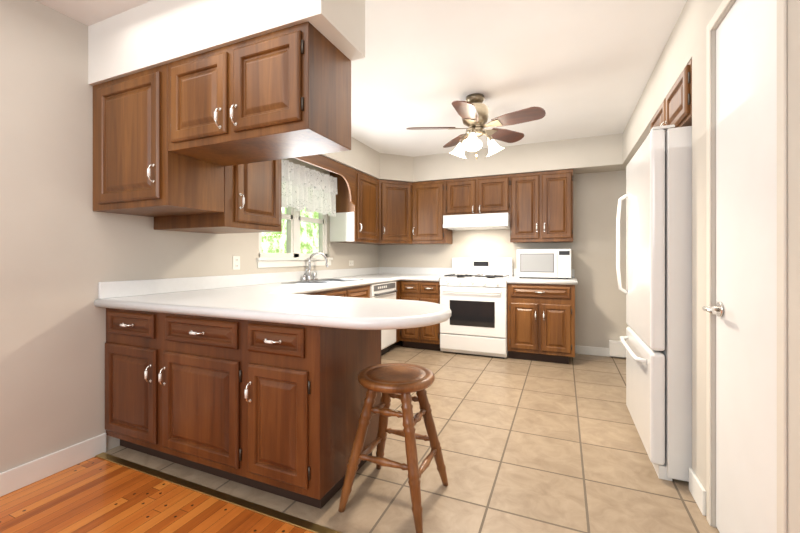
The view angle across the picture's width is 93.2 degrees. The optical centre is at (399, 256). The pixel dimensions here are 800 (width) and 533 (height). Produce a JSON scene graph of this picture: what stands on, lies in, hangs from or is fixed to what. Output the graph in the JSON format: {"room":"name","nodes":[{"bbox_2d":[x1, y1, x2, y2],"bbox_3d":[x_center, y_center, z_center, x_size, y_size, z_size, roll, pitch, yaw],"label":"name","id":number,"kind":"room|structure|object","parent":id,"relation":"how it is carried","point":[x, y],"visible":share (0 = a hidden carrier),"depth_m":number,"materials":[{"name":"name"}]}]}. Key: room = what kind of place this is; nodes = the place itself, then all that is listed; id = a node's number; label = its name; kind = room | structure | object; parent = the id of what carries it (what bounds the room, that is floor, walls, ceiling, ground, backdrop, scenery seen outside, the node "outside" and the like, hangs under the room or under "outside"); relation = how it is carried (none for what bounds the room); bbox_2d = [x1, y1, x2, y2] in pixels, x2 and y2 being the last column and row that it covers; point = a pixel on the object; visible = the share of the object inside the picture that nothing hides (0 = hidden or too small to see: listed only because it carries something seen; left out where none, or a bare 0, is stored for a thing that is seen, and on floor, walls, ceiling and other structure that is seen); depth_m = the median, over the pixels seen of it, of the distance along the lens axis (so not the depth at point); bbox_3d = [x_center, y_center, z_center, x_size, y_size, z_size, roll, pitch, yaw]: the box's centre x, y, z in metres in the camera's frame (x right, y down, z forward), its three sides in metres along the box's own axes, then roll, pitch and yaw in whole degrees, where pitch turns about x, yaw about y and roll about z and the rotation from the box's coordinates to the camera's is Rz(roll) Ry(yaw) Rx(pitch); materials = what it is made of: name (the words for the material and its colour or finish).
{"room":"kitchen","nodes":[
{"label":"kitchen","id":0,"kind":"room"},
{"bbox_2d":[0,457,312,532],"bbox_3d":[-0.134,1.210,-0.944,5.900,0.060,4.560,0,0,23],"label":"floor","id":1,"kind":"structure","parent":0,"point":[95,495],"depth_m":1.77,"materials":[{"name":"brown wood"}]},
{"bbox_2d":[95,452,341,532],"bbox_3d":[-0.357,1.177,1.635,3.150,0.007,0.044,0,0,23],"label":"threshold strip","id":2,"kind":"object","parent":1,"relation":"on","point":[270,513],"depth_m":1.85,"materials":[{"name":"brown wood"}]},
{"bbox_2d":[0,0,377,472],"bbox_3d":[-2.006,-0.085,1.980,0.150,2.530,8.450,0,0,23],"label":"wall","id":3,"kind":"structure","parent":0,"point":[65,249],"depth_m":2.08,"materials":[{"name":"paint"}]},
{"bbox_2d":[0,433,105,496],"bbox_3d":[-2.692,1.123,0.179,0.014,0.115,4.600,0,0,23],"label":"baseboard","id":4,"kind":"structure","parent":3,"relation":"attached to","point":[22,476],"depth_m":2.04,"materials":[{"name":"white wood"}]},
{"bbox_2d":[154,159,281,233],"bbox_3d":[-1.243,-0.598,2.654,0.713,0.825,0.508,0,0,23],"label":"upper cabinet","id":5,"kind":"object","parent":3,"relation":"attached to","point":[252,197],"visible":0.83,"depth_m":2.49,"materials":[{"name":"brown wood"}]},
{"bbox_2d":[233,256,239,269],"bbox_3d":[-1.389,0.050,3.211,0.008,0.115,0.075,0,0,23],"label":"socket","id":6,"kind":"object","parent":3,"relation":"attached to","point":[236,262],"visible":1,"depth_m":3.21,"materials":[{"name":"plastic"}]},
{"bbox_2d":[256,206,332,267],"bbox_3d":[-1.101,-0.370,3.991,0.140,0.940,1.200,0,0,23],"label":"window","id":7,"kind":"structure","parent":3,"relation":"in","point":[293,217],"depth_m":3.95,"materials":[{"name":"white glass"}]},
{"bbox_2d":[282,159,337,215],"bbox_3d":[-1.024,-0.701,3.778,0.116,0.461,1.430,0,0,23],"label":"curtain valance","id":8,"kind":"object","parent":7,"relation":"hanging from","point":[311,190],"visible":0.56,"depth_m":3.92,"materials":[{"name":"white fabric"}]},
{"bbox_2d":[349,260,353,265],"bbox_3d":[-0.637,0.080,4.956,0.008,0.070,0.110,0,0,23],"label":"electrical outlet","id":9,"kind":"object","parent":3,"relation":"attached to","point":[351,262],"visible":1,"depth_m":4.96,"materials":[{"name":"plastic"}]},
{"bbox_2d":[330,170,378,243],"bbox_3d":[-0.531,-0.595,4.699,0.403,0.830,0.627,0,0,23],"label":"upper cabinet","id":10,"kind":"object","parent":3,"relation":"attached to","point":[357,222],"visible":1,"depth_m":4.46,"materials":[{"name":"brown wood"}]},
{"bbox_2d":[294,154,354,204],"bbox_3d":[-0.843,-0.804,3.630,0.020,0.408,1.596,0,0,23],"label":"valance board","id":11,"kind":"object","parent":10,"relation":"attached to","point":[347,173],"visible":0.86,"depth_m":4.00,"materials":[{"name":"brown wood"}]},
{"bbox_2d":[35,0,686,156],"bbox_3d":[0.635,-1.400,0.843,5.900,0.100,8.450,0,0,23],"label":"ceiling","id":12,"kind":"structure","parent":0,"point":[574,69],"depth_m":2.64,"materials":[{"name":"paint"}]},
{"bbox_2d":[406,93,545,158],"bbox_3d":[0.624,-1.082,3.150,1.112,0.534,1.078,0,0,23],"label":"fan","id":13,"kind":"object","parent":12,"relation":"hanging from","point":[472,110],"visible":1,"depth_m":3.10,"materials":[{"name":"brown wood"}]},
{"bbox_2d":[88,0,691,181],"bbox_3d":[0.671,-1.180,3.201,3.800,0.340,3.790,0,0,23],"label":"soffit","id":14,"kind":"structure","parent":0,"point":[148,35],"depth_m":2.11,"materials":[{"name":"paint"}]},
{"bbox_2d":[93,66,223,216],"bbox_3d":[-1.446,-0.640,2.256,0.656,0.740,0.381,0,0,23],"label":"upper cabinet","id":15,"kind":"object","parent":14,"relation":"hanging from","point":[131,174],"depth_m":2.08,"materials":[{"name":"brown wood"}]},
{"bbox_2d":[161,22,350,169],"bbox_3d":[-0.734,-0.780,1.949,0.890,0.460,0.381,0,0,23],"label":"upper cabinet","id":16,"kind":"object","parent":14,"relation":"hanging from","point":[174,138],"depth_m":1.79,"materials":[{"name":"brown wood"}]},
{"bbox_2d":[105,341,719,532],"bbox_3d":[0.710,1.210,3.293,4.100,0.060,3.890,0,0,23],"label":"floor","id":17,"kind":"structure","parent":0,"point":[529,446],"depth_m":2.13,"materials":[{"name":"beige tile"}]},
{"bbox_2d":[105,308,156,456],"bbox_3d":[-1.435,0.741,2.469,0.508,0.880,0.641,0,0,23],"label":"base cabinet","id":18,"kind":"object","parent":17,"relation":"on","point":[131,335],"depth_m":2.17,"materials":[{"name":"brown wood"}]},
{"bbox_2d":[157,312,240,482],"bbox_3d":[-0.921,0.741,2.247,0.610,0.880,0.641,0,0,23],"label":"base cabinet","id":19,"kind":"object","parent":17,"relation":"on","point":[199,357],"depth_m":1.96,"materials":[{"name":"brown wood"}]},
{"bbox_2d":[241,320,380,508],"bbox_3d":[-0.439,0.741,2.040,0.440,0.880,0.641,0,0,23],"label":"base cabinet","id":20,"kind":"object","parent":17,"relation":"on","point":[273,408],"depth_m":1.77,"materials":[{"name":"brown wood"}]},
{"bbox_2d":[303,285,369,297],"bbox_3d":[-0.908,0.741,3.482,0.673,0.879,1.633,0,0,23],"label":"base cabinet","id":21,"kind":"object","parent":17,"relation":"on","point":[361,291],"visible":0.06,"depth_m":3.71,"materials":[{"name":"brown wood"}]},
{"bbox_2d":[94,267,401,312],"bbox_3d":[-0.765,0.225,3.832,0.660,0.150,3.762,0,0,23],"label":"countertop","id":22,"kind":"structure","parent":21,"relation":"on","point":[149,295],"depth_m":2.85,"materials":[{"name":"laminate"}]},
{"bbox_2d":[301,252,328,280],"bbox_3d":[-0.908,0.096,4.043,0.164,0.306,0.287,0,0,23],"label":"faucet","id":23,"kind":"object","parent":22,"relation":"on","point":[309,276],"visible":0.98,"depth_m":4.04,"materials":[{"name":"silver metal"}]},
{"bbox_2d":[284,278,363,284],"bbox_3d":[-0.762,0.332,3.856,0.450,0.176,0.800,0,0,23],"label":"sink","id":24,"kind":"object","parent":22,"relation":"in","point":[323,281],"visible":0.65,"depth_m":3.87,"materials":[{"name":"metal"}]},
{"bbox_2d":[170,291,450,329],"bbox_3d":[-0.418,0.275,2.031,1.402,0.050,0.728,0,0,23],"label":"countertop","id":25,"kind":"structure","parent":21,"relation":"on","point":[269,297],"depth_m":1.83,"materials":[{"name":"laminate"}]},
{"bbox_2d":[370,281,397,354],"bbox_3d":[-0.424,0.741,4.527,0.640,0.878,0.660,0,0,23],"label":"dishwasher","id":26,"kind":"object","parent":17,"relation":"on","point":[387,290],"visible":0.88,"depth_m":4.45,"materials":[{"name":"white metal"}]},
{"bbox_2d":[338,363,447,532],"bbox_3d":[-0.018,0.877,1.859,0.416,0.614,0.416,0,0,23],"label":"stool","id":27,"kind":"object","parent":17,"relation":"on","point":[400,381],"visible":1,"depth_m":1.77,"materials":[{"name":"brown wood"}]},
{"bbox_2d":[395,281,399,342],"bbox_3d":[-0.315,0.691,4.928,0.618,0.779,0.153,0,0,23],"label":"base cabinet","id":28,"kind":"object","parent":17,"relation":"on","point":[398,297],"visible":0.14,"depth_m":4.83,"materials":[{"name":"brown wood"}]},
{"bbox_2d":[400,280,439,350],"bbox_3d":[0.357,0.741,5.030,0.533,0.879,0.674,0,0,23],"label":"base cabinet","id":29,"kind":"object","parent":17,"relation":"on","point":[426,337],"visible":0.46,"depth_m":4.76,"materials":[{"name":"brown wood"}]},
{"bbox_2d":[402,267,451,280],"bbox_3d":[0.376,0.225,5.023,0.493,0.150,0.672,0,0,23],"label":"countertop","id":30,"kind":"structure","parent":29,"relation":"on","point":[408,273],"depth_m":5.27,"materials":[{"name":"laminate"}]},
{"bbox_2d":[440,258,512,358],"bbox_3d":[0.962,0.595,4.737,0.796,1.170,0.678,0,0,23],"label":"stove","id":31,"kind":"object","parent":17,"relation":"on","point":[473,294],"visible":0.98,"depth_m":4.50,"materials":[{"name":"white metal"}]},
{"bbox_2d":[507,283,574,363],"bbox_3d":[1.669,0.741,4.465,0.706,0.879,0.674,0,0,23],"label":"base cabinet","id":32,"kind":"object","parent":17,"relation":"on","point":[540,322],"visible":0.98,"depth_m":4.20,"materials":[{"name":"brown wood"}]},
{"bbox_2d":[507,269,577,284],"bbox_3d":[1.688,0.225,4.464,0.739,0.150,0.662,0,0,23],"label":"countertop","id":33,"kind":"structure","parent":32,"relation":"on","point":[572,280],"depth_m":4.21,"materials":[{"name":"laminate"}]},
{"bbox_2d":[517,249,571,278],"bbox_3d":[1.722,0.079,4.516,0.590,0.341,0.423,0,0,23],"label":"microwave","id":34,"kind":"object","parent":33,"relation":"on","point":[546,263],"visible":1,"depth_m":4.32,"materials":[{"name":"white plastic"}]},
{"bbox_2d":[616,125,691,481],"bbox_3d":[1.837,0.242,2.268,0.860,1.875,0.870,0,0,23],"label":"fridge","id":35,"kind":"object","parent":17,"relation":"on","point":[657,344],"visible":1,"depth_m":2.00,"materials":[{"name":"white metal"}]},
{"bbox_2d":[378,170,628,347],"bbox_3d":[1.519,-0.085,4.980,3.950,2.530,0.150,0,0,23],"label":"wall","id":36,"kind":"structure","parent":0,"point":[600,308],"depth_m":4.58,"materials":[{"name":"paint"}]},
{"bbox_2d":[360,180,416,244],"bbox_3d":[-0.146,-0.595,5.245,0.678,0.830,0.677,0,0,23],"label":"upper cabinet","id":37,"kind":"object","parent":36,"relation":"attached to","point":[395,212],"visible":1,"depth_m":5.01,"materials":[{"name":"brown wood"}]},
{"bbox_2d":[412,180,451,243],"bbox_3d":[0.445,-0.595,5.169,0.468,0.830,0.349,0,0,23],"label":"upper cabinet","id":38,"kind":"object","parent":36,"relation":"attached to","point":[429,198],"depth_m":5.01,"materials":[{"name":"brown wood"}]},
{"bbox_2d":[443,213,509,230],"bbox_3d":[1.006,-0.443,4.838,0.796,0.164,0.513,0,0,23],"label":"range hood","id":39,"kind":"object","parent":36,"relation":"attached to","point":[489,221],"visible":0.81,"depth_m":4.63,"materials":[{"name":"white metal"}]},
{"bbox_2d":[448,174,511,214],"bbox_3d":[1.033,-0.768,4.916,0.808,0.483,0.349,0,0,23],"label":"upper cabinet","id":40,"kind":"object","parent":36,"relation":"attached to","point":[486,194],"depth_m":4.74,"materials":[{"name":"brown wood"}]},
{"bbox_2d":[509,169,572,242],"bbox_3d":[1.727,-0.595,4.617,0.700,0.830,0.349,0,0,23],"label":"upper cabinet","id":41,"kind":"object","parent":36,"relation":"attached to","point":[537,207],"depth_m":4.45,"materials":[{"name":"brown wood"}]},
{"bbox_2d":[575,345,624,357],"bbox_3d":[2.646,1.129,4.406,1.125,0.100,0.014,0,0,23],"label":"baseboard","id":42,"kind":"structure","parent":36,"relation":"attached to","point":[598,351],"depth_m":4.54,"materials":[{"name":"white wood"}]},
{"bbox_2d":[609,340,625,357],"bbox_3d":[2.780,1.070,4.306,0.700,0.180,0.059,0,0,23],"label":"air vent","id":43,"kind":"object","parent":36,"relation":"in","point":[617,348],"visible":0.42,"depth_m":4.39,"materials":[{"name":"white metal"}]},
{"bbox_2d":[692,0,799,532],"bbox_3d":[1.294,-0.085,0.477,0.800,2.530,8.300,0,0,23],"label":"wall","id":44,"kind":"structure","parent":0,"point":[703,12],"depth_m":1.65,"materials":[{"name":"paint"}]},
{"bbox_2d":[651,59,691,131],"bbox_3d":[1.934,-0.867,2.221,0.701,0.293,0.890,0,0,23],"label":"upper cabinet","id":45,"kind":"object","parent":44,"relation":"attached to","point":[675,108],"visible":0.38,"depth_m":2.08,"materials":[{"name":"brown wood"}]},
{"bbox_2d":[702,0,776,532],"bbox_3d":[1.252,0.093,1.399,0.102,2.158,0.552,0,0,23],"label":"pantry door","id":46,"kind":"structure","parent":44,"relation":"in","point":[744,309],"depth_m":1.37,"materials":[{"name":"white wood"}]},
{"bbox_2d":[706,0,786,532],"bbox_3d":[1.252,0.072,1.399,0.008,2.215,0.650,0,0,23],"label":"door frame","id":47,"kind":"structure","parent":44,"relation":"attached to","point":[781,266],"depth_m":1.12,"materials":[{"name":"paint"}]},
{"label":"outside","id":48,"kind":"structure","parent":0,"visible":0},
{"bbox_2d":[262,207,318,252],"bbox_3d":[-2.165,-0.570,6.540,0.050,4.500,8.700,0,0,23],"label":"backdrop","id":49,"kind":"structure","parent":48,"point":[303,245],"depth_m":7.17,"materials":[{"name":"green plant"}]}
]}

